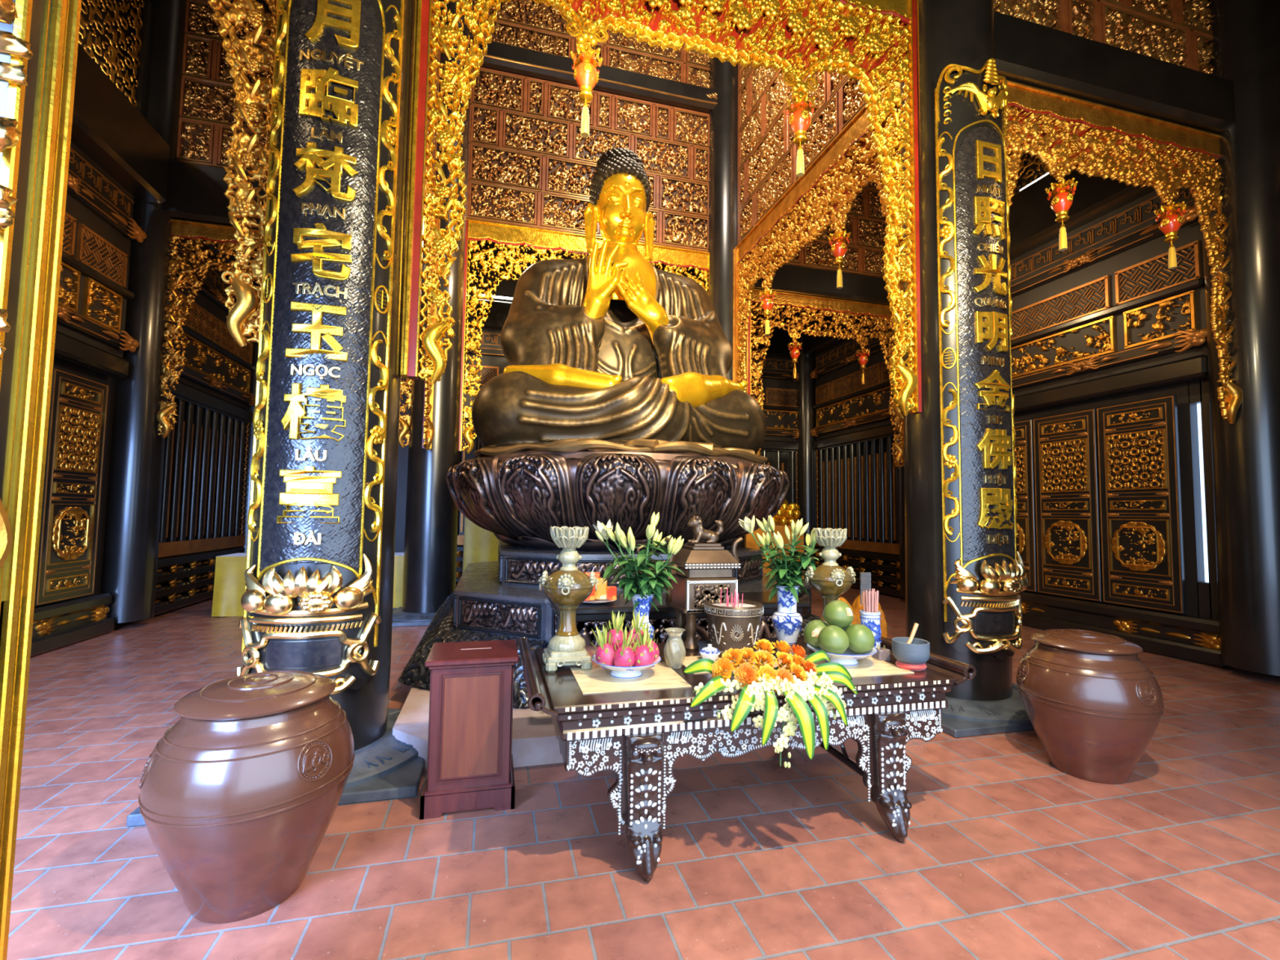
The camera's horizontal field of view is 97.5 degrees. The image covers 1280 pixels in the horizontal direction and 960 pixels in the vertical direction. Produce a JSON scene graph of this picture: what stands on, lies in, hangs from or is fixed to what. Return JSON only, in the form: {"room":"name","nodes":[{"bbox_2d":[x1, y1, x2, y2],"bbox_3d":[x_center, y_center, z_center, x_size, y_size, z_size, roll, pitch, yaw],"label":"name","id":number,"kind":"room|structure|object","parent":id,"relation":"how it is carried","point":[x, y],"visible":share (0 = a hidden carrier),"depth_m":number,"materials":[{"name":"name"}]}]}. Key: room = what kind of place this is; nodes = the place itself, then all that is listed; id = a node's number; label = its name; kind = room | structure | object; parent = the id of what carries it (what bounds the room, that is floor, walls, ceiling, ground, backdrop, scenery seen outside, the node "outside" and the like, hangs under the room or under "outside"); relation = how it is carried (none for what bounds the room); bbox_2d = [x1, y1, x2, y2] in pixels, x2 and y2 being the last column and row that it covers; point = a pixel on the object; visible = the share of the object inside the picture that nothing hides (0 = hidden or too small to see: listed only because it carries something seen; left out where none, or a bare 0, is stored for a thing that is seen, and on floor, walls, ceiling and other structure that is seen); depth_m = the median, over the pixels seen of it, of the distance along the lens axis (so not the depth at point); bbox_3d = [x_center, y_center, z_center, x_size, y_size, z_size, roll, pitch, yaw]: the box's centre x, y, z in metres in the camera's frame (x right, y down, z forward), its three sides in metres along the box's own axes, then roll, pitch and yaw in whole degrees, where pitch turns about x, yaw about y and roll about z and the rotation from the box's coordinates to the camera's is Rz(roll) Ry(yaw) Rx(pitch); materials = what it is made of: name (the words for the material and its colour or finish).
{"room":"house of worship","nodes":[
{"label":"house of worship","id":0,"kind":"room"},
{"bbox_2d":[53,0,231,626],"bbox_3d":[-6.366,-3.524,5.396,0.120,10.700,12.750,2,-4,-15],"label":"wall","id":1,"kind":"structure","parent":0,"point":[59,363],"depth_m":7.20,"materials":[{"name":"brown wood"}]},
{"bbox_2d":[71,44,169,203],"bbox_3d":[-6.068,-4.285,5.490,0.420,0.860,4.400,2,-4,-15],"label":"timber beam","id":2,"kind":"structure","parent":1,"relation":"attached to","point":[107,127],"depth_m":6.65,"materials":[{"name":"black paint"}]},
{"bbox_2d":[53,141,146,378],"bbox_3d":[-6.135,-2.673,5.333,0.204,2.500,4.376,2,-4,-15],"label":"carved frieze","id":3,"kind":"object","parent":2,"relation":"attached to","point":[100,228],"visible":0.59,"depth_m":6.70,"materials":[{"name":"brown wood"}]},
{"bbox_2d":[78,0,155,119],"bbox_3d":[-6.154,-5.716,5.549,0.060,1.960,4.360,2,-4,-15],"label":"carved wall panel","id":4,"kind":"object","parent":2,"relation":"on","point":[146,28],"visible":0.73,"depth_m":7.30,"materials":[{"name":"black paint"}]},
{"bbox_2d":[154,394,251,615],"bbox_3d":[-7.310,0.381,9.375,0.194,3.285,3.200,2,-4,-15],"label":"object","id":5,"kind":"structure","parent":1,"relation":"in","point":[206,452],"depth_m":9.20,"materials":[{"name":"black paint"}]},
{"bbox_2d":[183,238,260,302],"bbox_3d":[-7.151,-4.051,9.645,0.420,0.860,3.500,2,-4,-15],"label":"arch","id":6,"kind":"structure","parent":1,"relation":"attached to","point":[215,251],"depth_m":9.20,"materials":[{"name":"black paint"}]},
{"bbox_2d":[168,239,257,422],"bbox_3d":[-7.236,-2.435,9.555,0.204,2.500,3.376,2,-4,-15],"label":"carved frieze","id":7,"kind":"object","parent":6,"relation":"attached to","point":[215,375],"visible":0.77,"depth_m":9.47,"materials":[{"name":"brown wood"}]},
{"bbox_2d":[395,240,805,584],"bbox_3d":[-1.736,-2.986,13.232,12.800,10.700,0.120,2,-4,-15],"label":"wall","id":8,"kind":"structure","parent":0,"point":[505,288],"depth_m":12.80,"materials":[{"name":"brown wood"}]},
{"bbox_2d":[456,435,483,583],"bbox_3d":[-1.792,0.668,12.828,5.000,3.285,0.194,2,-4,-15],"label":"window","id":9,"kind":"structure","parent":8,"relation":"in","point":[464,455],"depth_m":12.30,"materials":[{"name":"black paint"}]},
{"bbox_2d":[465,297,799,358],"bbox_3d":[-1.722,-3.648,13.056,12.000,0.660,0.300,2,-4,-15],"label":"timber beam","id":10,"kind":"structure","parent":8,"relation":"attached to","point":[498,314],"depth_m":12.58,"materials":[{"name":"black paint"}]},
{"bbox_2d":[462,328,511,435],"bbox_3d":[-1.741,-2.151,12.964,5.176,2.500,0.204,2,-4,-15],"label":"carved frieze","id":11,"kind":"object","parent":10,"relation":"attached to","point":[494,362],"visible":0.06,"depth_m":12.58,"materials":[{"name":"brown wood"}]},
{"bbox_2d":[751,355,799,450],"bbox_3d":[2.614,-2.021,14.092,3.376,2.500,0.204,2,-4,-15],"label":"carved frieze","id":12,"kind":"object","parent":10,"relation":"attached to","point":[780,407],"visible":0.32,"depth_m":14.34,"materials":[{"name":"brown wood"}]},
{"bbox_2d":[760,448,797,519],"bbox_3d":[2.562,0.798,13.956,3.200,3.285,0.194,2,-4,-15],"label":"window","id":13,"kind":"structure","parent":8,"relation":"in","point":[785,461],"depth_m":14.34,"materials":[{"name":"black paint"}]},
{"bbox_2d":[6,578,1279,959],"bbox_3d":[0.043,1.990,5.591,14.500,0.100,17.000,2,-4,-15],"label":"floor","id":14,"kind":"structure","parent":0,"point":[1006,854],"depth_m":2.66,"materials":[{"name":"tile"}]},
{"bbox_2d":[0,0,81,959],"bbox_3d":[-1.274,-0.225,0.814,0.110,3.510,1.045,2,-4,-15],"label":"gilded frame","id":15,"kind":"structure","parent":14,"relation":"on","point":[39,38],"depth_m":1.25,"materials":[{"name":"gold paint"}]},
{"bbox_2d":[30,592,115,657],"bbox_3d":[-6.265,1.562,5.058,0.260,0.490,4.300,2,-4,-15],"label":"threshold","id":16,"kind":"structure","parent":14,"relation":"on","point":[58,624],"depth_m":6.45,"materials":[{"name":"black paint"}]},
{"bbox_2d":[34,367,108,606],"bbox_3d":[-6.557,0.082,6.504,0.084,2.590,0.890,2,-4,-15],"label":"door","id":17,"kind":"structure","parent":16,"relation":"on","point":[72,489],"depth_m":6.44,"materials":[{"name":"black paint"}]},
{"bbox_2d":[100,0,186,623],"bbox_3d":[-6.792,-3.436,7.790,0.612,10.600,0.612,2,-4,-15],"label":"column","id":18,"kind":"structure","parent":14,"relation":"on","point":[135,477],"depth_m":7.49,"materials":[{"name":"black paint"}]},
{"bbox_2d":[137,670,354,923],"bbox_3d":[-1.630,1.285,2.380,0.747,0.873,0.747,2,-4,-15],"label":"lidded jar","id":19,"kind":"object","parent":14,"relation":"on","point":[238,797],"visible":1,"depth_m":2.14,"materials":[{"name":"brown ceramic"}]},
{"bbox_2d":[242,247,262,552],"bbox_3d":[-7.718,-3.231,11.418,0.551,10.600,0.551,2,-4,-15],"label":"column","id":20,"kind":"structure","parent":14,"relation":"on","point":[255,357],"depth_m":11.04,"materials":[{"name":"black paint"}]},
{"bbox_2d":[126,0,424,826],"bbox_3d":[-2.000,-3.549,3.943,1.392,10.700,1.392,2,-4,-15],"label":"column","id":21,"kind":"structure","parent":14,"relation":"on","point":[385,767],"depth_m":3.65,"materials":[{"name":"black paint"}]},
{"bbox_2d":[207,0,276,346],"bbox_3d":[-3.808,-2.442,3.335,3.096,3.122,0.169,2,-4,-15],"label":"carved ornament","id":22,"kind":"object","parent":21,"relation":"attached to","point":[241,322],"visible":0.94,"depth_m":3.65,"materials":[{"name":"gold metal"}]},
{"bbox_2d":[235,0,404,699],"bbox_3d":[-1.936,-1.249,3.429,0.782,5.110,0.311,2,-4,-15],"label":"couplet board","id":23,"kind":"object","parent":21,"relation":"attached to","point":[310,600],"visible":0.97,"depth_m":3.40,"materials":[{"name":"black paint"}]},
{"bbox_2d":[211,552,404,617],"bbox_3d":[-5.089,1.634,8.961,2.780,0.892,0.898,2,-4,-15],"label":"draped table","id":24,"kind":"object","parent":14,"relation":"on","point":[230,569],"visible":0.19,"depth_m":8.32,"materials":[{"name":"yellow fabric"}]},
{"bbox_2d":[391,0,474,626],"bbox_3d":[-3.094,-3.276,8.734,1.288,10.700,1.288,2,-4,-15],"label":"column","id":25,"kind":"structure","parent":14,"relation":"on","point":[431,522],"depth_m":8.26,"materials":[{"name":"black paint"}]},
{"bbox_2d":[161,159,266,229],"bbox_3d":[-4.913,-3.982,8.258,3.500,0.800,0.320,2,-4,-15],"label":"timber beam","id":26,"kind":"structure","parent":25,"relation":"attached to","point":[195,191],"depth_m":7.79,"materials":[{"name":"black paint"}]},
{"bbox_2d":[176,0,274,170],"bbox_3d":[-4.913,-5.634,8.370,3.400,2.455,0.094,2,-4,-15],"label":"carved wall panel","id":27,"kind":"object","parent":26,"relation":"on","point":[206,106],"visible":0.16,"depth_m":8.02,"materials":[{"name":"brown wood"}]},
{"bbox_2d":[156,218,411,447],"bbox_3d":[-4.981,-2.047,8.098,3.456,3.052,0.171,2,-4,-15],"label":"arch","id":28,"kind":"object","parent":25,"relation":"attached to","point":[180,229],"visible":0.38,"depth_m":7.81,"materials":[{"name":"gold metal"}]},
{"bbox_2d":[422,142,440,450],"bbox_3d":[-2.535,-2.381,6.284,0.171,3.712,4.256,2,-4,-15],"label":"arch","id":29,"kind":"object","parent":25,"relation":"attached to","point":[428,426],"visible":0.11,"depth_m":7.99,"materials":[{"name":"gold metal"}]},
{"bbox_2d":[466,35,717,113],"bbox_3d":[-0.728,-6.774,9.497,4.500,0.380,0.360,2,-4,-15],"label":"timber beam","id":30,"kind":"structure","parent":25,"relation":"attached to","point":[503,57],"depth_m":9.39,"materials":[{"name":"black paint"}]},
{"bbox_2d":[472,0,710,88],"bbox_3d":[-0.703,-7.635,9.580,4.480,1.315,0.094,2,-4,-15],"label":"carved wall panel","id":31,"kind":"object","parent":30,"relation":"on","point":[526,24],"visible":0.48,"depth_m":9.53,"materials":[{"name":"brown wood"}]},
{"bbox_2d":[419,640,519,819],"bbox_3d":[-0.958,1.377,3.202,0.485,0.808,0.445,2,-4,-15],"label":"offering box","id":32,"kind":"object","parent":14,"relation":"on","point":[470,764],"visible":1,"depth_m":3.02,"materials":[{"name":"red wood"}]},
{"bbox_2d":[392,627,563,768],"bbox_3d":[-0.214,1.905,6.512,4.160,0.172,5.500,2,-4,-15],"label":"platform","id":33,"kind":"object","parent":14,"relation":"on","point":[535,742],"visible":0.06,"depth_m":3.64,"materials":[{"name":"grey stone"}]},
{"bbox_2d":[398,540,820,707],"bbox_3d":[-0.268,1.269,6.793,4.409,1.126,4.954,2,-4,-15],"label":"pedestal","id":34,"kind":"object","parent":33,"relation":"on","point":[501,599],"visible":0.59,"depth_m":5.07,"materials":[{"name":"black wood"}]},
{"bbox_2d":[445,438,789,551],"bbox_3d":[-0.253,0.256,6.854,4.018,1.105,3.982,2,-4,-15],"label":"lotus throne","id":35,"kind":"object","parent":34,"relation":"on","point":[512,494],"visible":0.91,"depth_m":5.19,"materials":[{"name":"brown wood"}]},
{"bbox_2d":[471,146,765,463],"bbox_3d":[-0.157,-2.262,6.772,3.493,4.163,2.447,2,-4,-15],"label":"statue","id":36,"kind":"object","parent":35,"relation":"on","point":[609,344],"visible":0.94,"depth_m":6.38,"materials":[{"name":"brown metal"}]},
{"bbox_2d":[547,591,810,645],"bbox_3d":[0.309,1.341,4.559,2.060,0.740,0.620,2,-4,-15],"label":"shelf","id":37,"kind":"object","parent":33,"relation":"on","point":[588,615],"visible":0.04,"depth_m":4.30,"materials":[{"name":"black paint"}]},
{"bbox_2d":[636,544,685,602],"bbox_3d":[0.195,0.754,4.585,0.383,0.452,0.378,-1,-4,30],"label":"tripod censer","id":38,"kind":"object","parent":37,"relation":"on","point":[668,596],"visible":0.14,"depth_m":4.42,"materials":[{"name":"brown metal"}]},
{"bbox_2d":[462,515,498,573],"bbox_3d":[-2.176,1.324,9.280,1.509,1.632,0.761,2,-4,-15],"label":"draped table","id":39,"kind":"object","parent":14,"relation":"on","point":[481,544],"visible":0.16,"depth_m":8.87,"materials":[{"name":"yellow fabric"}]},
{"bbox_2d":[705,50,746,547],"bbox_3d":[1.512,-3.139,9.927,1.288,10.700,1.288,2,-4,-15],"label":"column","id":40,"kind":"structure","parent":14,"relation":"on","point":[723,77],"depth_m":9.72,"materials":[{"name":"black paint"}]},
{"bbox_2d":[458,218,709,453],"bbox_3d":[-0.768,-2.191,9.204,4.236,3.692,0.171,2,-4,-15],"label":"arch","id":41,"kind":"object","parent":40,"relation":"attached to","point":[540,241],"visible":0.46,"depth_m":8.93,"materials":[{"name":"gold metal"}]},
{"bbox_2d":[466,66,709,252],"bbox_3d":[-0.736,-5.314,9.441,4.200,2.525,0.095,2,-4,-15],"label":"carved wall panel","id":42,"kind":"object","parent":41,"relation":"on","point":[531,164],"visible":0.87,"depth_m":9.30,"materials":[{"name":"brown wood"}]},
{"bbox_2d":[733,75,903,419],"bbox_3d":[2.144,-2.292,7.498,0.171,3.612,4.256,2,-4,-15],"label":"arch","id":43,"kind":"object","parent":40,"relation":"attached to","point":[828,187],"visible":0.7,"depth_m":7.42,"materials":[{"name":"gold metal"}]},
{"bbox_2d":[737,57,883,244],"bbox_3d":[2.253,-5.835,7.726,0.094,3.445,4.200,2,-4,-15],"label":"carved wall panel","id":44,"kind":"object","parent":43,"relation":"on","point":[767,151],"visible":0.55,"depth_m":8.48,"materials":[{"name":"brown wood"}]},
{"bbox_2d":[828,230,850,288],"bbox_3d":[2.359,-2.628,6.638,0.237,0.727,0.237,3,-4,-37],"label":"lantern","id":45,"kind":"object","parent":43,"relation":"hanging from","point":[839,248],"visible":1,"depth_m":6.60,"materials":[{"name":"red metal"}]},
{"bbox_2d":[752,262,889,305],"bbox_3d":[3.504,-3.611,10.431,3.600,0.500,0.340,2,-4,-15],"label":"timber beam","id":46,"kind":"structure","parent":40,"relation":"attached to","point":[789,278],"depth_m":10.24,"materials":[{"name":"black paint"}]},
{"bbox_2d":[784,168,897,276],"bbox_3d":[3.520,-5.077,10.537,3.400,2.345,0.095,2,-4,-15],"label":"carved wall panel","id":47,"kind":"object","parent":46,"relation":"on","point":[866,224],"visible":0.25,"depth_m":10.66,"materials":[{"name":"brown wood"}]},
{"bbox_2d":[746,288,904,467],"bbox_3d":[3.467,-1.815,10.287,3.376,3.092,0.171,2,-4,-15],"label":"arch","id":48,"kind":"object","parent":40,"relation":"attached to","point":[877,313],"visible":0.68,"depth_m":10.32,"materials":[{"name":"gold metal"}]},
{"bbox_2d":[516,635,976,882],"bbox_3d":[0.516,1.393,3.213,2.360,0.820,1.268,2,-4,-15],"label":"altar table","id":49,"kind":"object","parent":14,"relation":"on","point":[638,736],"visible":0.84,"depth_m":2.67,"materials":[{"name":"brown wood"}]},
{"bbox_2d":[537,525,599,672],"bbox_3d":[-0.402,0.647,3.140,0.301,0.773,0.301,3,-4,-30],"label":"candlestick","id":50,"kind":"object","parent":49,"relation":"on","point":[567,587],"visible":1,"depth_m":3.07,"materials":[{"name":"beige ceramic"}]},
{"bbox_2d":[537,569,599,606],"bbox_3d":[-0.401,0.601,3.143,0.331,0.197,0.331,2,-4,-15],"label":"bowl","id":51,"kind":"object","parent":50,"relation":"on","point":[565,588],"depth_m":3.05,"materials":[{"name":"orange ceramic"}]},
{"bbox_2d":[569,662,691,693],"bbox_3d":[-0.065,1.024,2.927,0.540,0.004,0.460,2,-4,-15],"label":"mat","id":52,"kind":"object","parent":49,"relation":"on","point":[597,679],"visible":0.79,"depth_m":2.84,"materials":[{"name":"fabric"}]},
{"bbox_2d":[591,653,661,679],"bbox_3d":[-0.072,0.980,2.958,0.366,0.089,0.366,2,-4,-15],"label":"plate","id":53,"kind":"object","parent":52,"relation":"on","point":[617,672],"visible":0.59,"depth_m":2.87,"materials":[{"name":"white ceramic"}]},
{"bbox_2d":[613,626,638,666],"bbox_3d":[-0.074,0.864,2.871,0.134,0.220,0.126,1,-3,-3],"label":"dragon fruit","id":54,"kind":"object","parent":53,"relation":"on","point":[624,655],"visible":0.82,"depth_m":2.84,"materials":[{"name":"pink food"}]},
{"bbox_2d":[628,593,655,639],"bbox_3d":[0.009,0.888,3.533,0.188,0.352,0.188,2,-4,-15],"label":"porcelain vase","id":55,"kind":"object","parent":49,"relation":"on","point":[644,606],"visible":0.49,"depth_m":3.49,"materials":[{"name":"blue"}]},
{"bbox_2d":[592,511,685,610],"bbox_3d":[0.007,0.547,3.557,0.594,0.693,0.486,2,-4,-15],"label":"lily bouquet","id":56,"kind":"object","parent":55,"relation":"in","point":[642,584],"visible":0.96,"depth_m":3.49,"materials":[{"name":"green plant"}]},
{"bbox_2d":[663,627,685,669],"bbox_3d":[0.194,0.941,3.133,0.120,0.206,0.120,2,-4,-15],"label":"vase","id":57,"kind":"object","parent":49,"relation":"on","point":[674,651],"visible":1,"depth_m":3.09,"materials":[{"name":"beige ceramic"}]},
{"bbox_2d":[664,515,742,650],"bbox_3d":[0.425,0.659,3.711,0.554,0.842,0.330,2,-4,-15],"label":"incense burner","id":58,"kind":"object","parent":49,"relation":"on","point":[707,566],"visible":0.9,"depth_m":3.60,"materials":[{"name":"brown metal"}]},
{"bbox_2d":[704,599,764,659],"bbox_3d":[0.577,0.913,3.452,0.361,0.308,0.361,2,-4,-15],"label":"pot","id":59,"kind":"object","parent":49,"relation":"on","point":[729,627],"visible":0.72,"depth_m":3.32,"materials":[{"name":"ceramic"}]},
{"bbox_2d":[683,639,857,768],"bbox_3d":[0.672,1.081,2.786,0.948,0.481,0.530,2,-4,-11],"label":"flower arrangement","id":60,"kind":"object","parent":49,"relation":"on","point":[755,694],"visible":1,"depth_m":2.66,"materials":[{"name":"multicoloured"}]},
{"bbox_2d":[771,584,802,644],"bbox_3d":[0.986,0.899,3.764,0.203,0.385,0.209,0,-4,12],"label":"porcelain vase","id":61,"kind":"object","parent":49,"relation":"on","point":[787,623],"visible":0.86,"depth_m":3.70,"materials":[{"name":"blue"}]},
{"bbox_2d":[738,515,821,602],"bbox_3d":[0.959,0.561,3.776,0.590,0.651,0.427,0,-3,6],"label":"lily bouquet","id":62,"kind":"object","parent":61,"relation":"in","point":[788,571],"visible":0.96,"depth_m":3.73,"materials":[{"name":"green plant"}]},
{"bbox_2d":[804,527,855,644],"bbox_3d":[1.248,0.703,3.680,0.301,0.773,0.301,3,-4,-30],"label":"candlestick","id":63,"kind":"object","parent":49,"relation":"on","point":[830,580],"visible":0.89,"depth_m":3.62,"materials":[{"name":"orange ceramic"}]},
{"bbox_2d":[804,564,855,595],"bbox_3d":[1.248,0.657,3.683,0.331,0.197,0.331,2,-4,-15],"label":"bowl","id":64,"kind":"object","parent":63,"relation":"on","point":[826,580],"depth_m":3.59,"materials":[{"name":"orange ceramic"}]},
{"bbox_2d":[792,653,914,677],"bbox_3d":[1.181,1.061,3.239,0.540,0.004,0.480,2,-4,-15],"label":"mat","id":65,"kind":"object","parent":49,"relation":"on","point":[869,666],"visible":0.29,"depth_m":3.14,"materials":[{"name":"fabric"}]},
{"bbox_2d":[806,643,877,666],"bbox_3d":[1.174,1.016,3.271,0.390,0.089,0.390,2,-4,-15],"label":"plate","id":66,"kind":"object","parent":65,"relation":"on","point":[849,657],"visible":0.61,"depth_m":3.19,"materials":[{"name":"white ceramic"}]},
{"bbox_2d":[817,625,848,653],"bbox_3d":[1.102,0.910,3.201,0.171,0.156,0.171,2,-4,-15],"label":"pomelo","id":67,"kind":"object","parent":66,"relation":"on","point":[832,638],"visible":0.89,"depth_m":3.14,"materials":[{"name":"green food"}]},
{"bbox_2d":[840,622,853,631],"bbox_3d":[1.227,0.925,3.414,0.171,0.156,0.171,0,-4,18],"label":"pomelo","id":68,"kind":"object","parent":66,"relation":"on","point":[851,624],"visible":0.02,"depth_m":3.35,"materials":[{"name":"green food"}]},
{"bbox_2d":[822,600,853,627],"bbox_3d":[1.175,0.794,3.330,0.171,0.159,0.171,0,-3,6],"label":"pomelo","id":69,"kind":"object","parent":68,"relation":"on","point":[838,613],"visible":0.91,"depth_m":3.27,"materials":[{"name":"food"}]},
{"bbox_2d":[844,623,875,653],"bbox_3d":[1.270,0.919,3.256,0.170,0.162,0.171,0,-4,16],"label":"pomelo","id":70,"kind":"object","parent":66,"relation":"on","point":[861,638],"visible":0.92,"depth_m":3.19,"materials":[{"name":"green food"}]},
{"bbox_2d":[895,660,926,671],"bbox_3d":[1.533,1.046,3.176,0.160,0.038,0.160,2,-4,-15],"label":"cushion","id":71,"kind":"object","parent":49,"relation":"on","point":[912,667],"visible":0.64,"depth_m":3.12,"materials":[{"name":"red fabric"}]},
{"bbox_2d":[892,636,929,664],"bbox_3d":[1.534,0.970,3.181,0.194,0.118,0.194,2,-4,-15],"label":"bowl","id":72,"kind":"object","parent":71,"relation":"on","point":[917,652],"visible":0.97,"depth_m":3.11,"materials":[{"name":"grey ceramic"}]},
{"bbox_2d":[746,525,804,581],"bbox_3d":[2.299,1.561,10.489,1.433,1.432,0.843,2,-4,-15],"label":"draped table","id":73,"kind":"object","parent":14,"relation":"on","point":[751,543],"visible":0.12,"depth_m":10.19,"materials":[{"name":"orange fabric"}]},
{"bbox_2d":[795,307,817,574],"bbox_3d":[4.320,-2.872,14.535,0.551,10.600,0.551,2,-4,-15],"label":"column","id":74,"kind":"structure","parent":14,"relation":"on","point":[806,385],"depth_m":14.21,"materials":[{"name":"black paint"}]},
{"bbox_2d":[897,152,905,597],"bbox_3d":[5.323,-3.074,10.927,0.612,10.600,0.612,2,-4,-15],"label":"column","id":75,"kind":"structure","parent":14,"relation":"on","point":[901,469],"depth_m":10.65,"materials":[{"name":"black paint"}]},
{"bbox_2d":[900,0,1034,737],"bbox_3d":[2.860,-3.402,5.232,1.392,10.700,1.392,2,-4,-15],"label":"column","id":76,"kind":"structure","parent":14,"relation":"on","point":[957,32],"depth_m":4.87,"materials":[{"name":"black paint"}]},
{"bbox_2d":[400,0,921,415],"bbox_3d":[0.460,-2.591,4.507,4.296,3.962,0.171,2,-4,-15],"label":"arch","id":77,"kind":"object","parent":76,"relation":"attached to","point":[873,40],"visible":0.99,"depth_m":4.63,"materials":[{"name":"gold metal"}]},
{"bbox_2d":[569,41,603,137],"bbox_3d":[-0.413,-2.981,4.283,0.237,0.727,0.237,0,-3,8],"label":"lantern","id":78,"kind":"object","parent":77,"relation":"hanging from","point":[586,75],"visible":1,"depth_m":4.24,"materials":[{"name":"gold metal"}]},
{"bbox_2d":[785,91,815,177],"bbox_3d":[1.353,-2.929,4.740,0.237,0.727,0.237,0,-3,8],"label":"lantern","id":79,"kind":"object","parent":77,"relation":"hanging from","point":[800,120],"visible":1,"depth_m":4.70,"materials":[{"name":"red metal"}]},
{"bbox_2d":[934,54,1028,659],"bbox_3d":[2.924,-1.102,4.718,0.782,5.110,0.311,2,-4,-15],"label":"couplet board","id":80,"kind":"object","parent":76,"relation":"attached to","point":[983,576],"visible":1,"depth_m":4.67,"materials":[{"name":"black paint"}]},
{"bbox_2d":[994,11,1235,134],"bbox_3d":[4.740,-4.038,5.707,3.500,0.560,0.320,2,-4,-15],"label":"timber beam","id":81,"kind":"structure","parent":76,"relation":"attached to","point":[1028,53],"depth_m":5.52,"materials":[{"name":"black paint"}]},
{"bbox_2d":[993,0,1214,74],"bbox_3d":[4.801,-5.218,5.807,3.360,1.795,0.094,2,-4,-15],"label":"carved wall panel","id":82,"kind":"object","parent":81,"relation":"on","point":[1176,32],"visible":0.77,"depth_m":5.86,"materials":[{"name":"brown wood"}]},
{"bbox_2d":[1000,79,1242,423],"bbox_3d":[4.741,-2.185,5.570,3.416,3.122,0.169,2,-4,-15],"label":"arch","id":83,"kind":"object","parent":76,"relation":"attached to","point":[1129,148],"visible":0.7,"depth_m":5.72,"materials":[{"name":"gold metal"}]},
{"bbox_2d":[1044,177,1077,251],"bbox_3d":[4.056,-2.568,5.394,0.237,0.727,0.237,0,-3,8],"label":"lantern","id":84,"kind":"object","parent":83,"relation":"hanging from","point":[1061,202],"visible":1,"depth_m":5.36,"materials":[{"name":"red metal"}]},
{"bbox_2d":[1153,200,1186,269],"bbox_3d":[5.445,-2.527,5.753,0.237,0.727,0.237,0,-3,8],"label":"lantern","id":85,"kind":"object","parent":83,"relation":"hanging from","point":[1171,221],"visible":1,"depth_m":5.72,"materials":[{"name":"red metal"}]},
{"bbox_2d":[1016,629,1164,784],"bbox_3d":[2.881,1.425,3.627,0.747,0.873,0.747,2,-4,-15],"label":"lidded jar","id":86,"kind":"object","parent":14,"relation":"on","point":[1095,708],"visible":1,"depth_m":3.40,"materials":[{"name":"brown ceramic"}]},
{"bbox_2d":[1016,591,1231,667],"bbox_3d":[5.927,1.926,8.215,0.260,0.490,4.300,2,-4,-15],"label":"threshold","id":87,"kind":"structure","parent":14,"relation":"on","point":[1197,639],"depth_m":6.99,"materials":[{"name":"black paint"}]},
{"bbox_2d":[1013,418,1038,592],"bbox_3d":[5.778,0.398,8.821,0.084,2.590,0.890,2,-4,-15],"label":"door","id":88,"kind":"structure","parent":87,"relation":"on","point":[1026,537],"depth_m":8.49,"materials":[{"name":"black paint"}]},
{"bbox_2d":[1033,408,1103,602],"bbox_3d":[6.009,0.347,7.933,0.084,2.590,0.890,2,-4,-15],"label":"door","id":89,"kind":"structure","parent":87,"relation":"on","point":[1068,529],"depth_m":7.87,"materials":[{"name":"black paint"}]},
{"bbox_2d":[1097,394,1186,614],"bbox_3d":[6.241,0.297,7.044,0.084,2.590,0.890,2,-4,-15],"label":"door","id":90,"kind":"structure","parent":87,"relation":"on","point":[1143,566],"depth_m":6.98,"materials":[{"name":"black paint"}]},
{"bbox_2d":[1201,0,1279,675],"bbox_3d":[6.582,-3.347,6.096,0.734,10.600,0.734,2,-4,-15],"label":"column","id":91,"kind":"structure","parent":14,"relation":"on","point":[1246,452],"depth_m":5.80,"materials":[{"name":"black paint"}]},
{"bbox_2d":[817,152,1279,677],"bbox_3d":[6.136,-3.150,8.634,0.120,10.700,12.750,2,-4,-15],"label":"wall","id":92,"kind":"structure","parent":0,"point":[1201,596],"depth_m":6.62,"materials":[{"name":"brown wood"}]},
{"bbox_2d":[803,310,884,355],"bbox_3d":[4.790,-3.694,12.738,0.420,0.860,3.500,2,-4,-15],"label":"timber beam","id":93,"kind":"structure","parent":92,"relation":"attached to","point":[812,345],"depth_m":13.50,"materials":[{"name":"black paint"}]},
{"bbox_2d":[809,321,897,449],"bbox_3d":[4.818,-2.075,12.672,0.204,2.500,3.376,2,-4,-15],"label":"carved frieze","id":94,"kind":"object","parent":93,"relation":"attached to","point":[847,411],"visible":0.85,"depth_m":12.77,"materials":[{"name":"brown wood"}]},
{"bbox_2d":[813,434,905,598],"bbox_3d":[4.811,0.744,12.514,0.194,3.285,3.200,2,-4,-15],"label":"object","id":95,"kind":"structure","parent":92,"relation":"in","point":[856,484],"depth_m":12.21,"materials":[{"name":"black paint"}]},
{"bbox_2d":[1008,165,1155,261],"bbox_3d":[5.873,-3.929,8.583,0.420,0.860,4.400,2,-4,-15],"label":"timber beam","id":96,"kind":"structure","parent":92,"relation":"attached to","point":[1033,224],"depth_m":7.93,"materials":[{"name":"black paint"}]},
{"bbox_2d":[1009,183,1208,413],"bbox_3d":[5.918,-2.313,8.450,0.204,2.500,4.376,2,-4,-15],"label":"carved frieze","id":97,"kind":"object","parent":96,"relation":"attached to","point":[1105,314],"visible":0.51,"depth_m":7.39,"materials":[{"name":"brown wood"}]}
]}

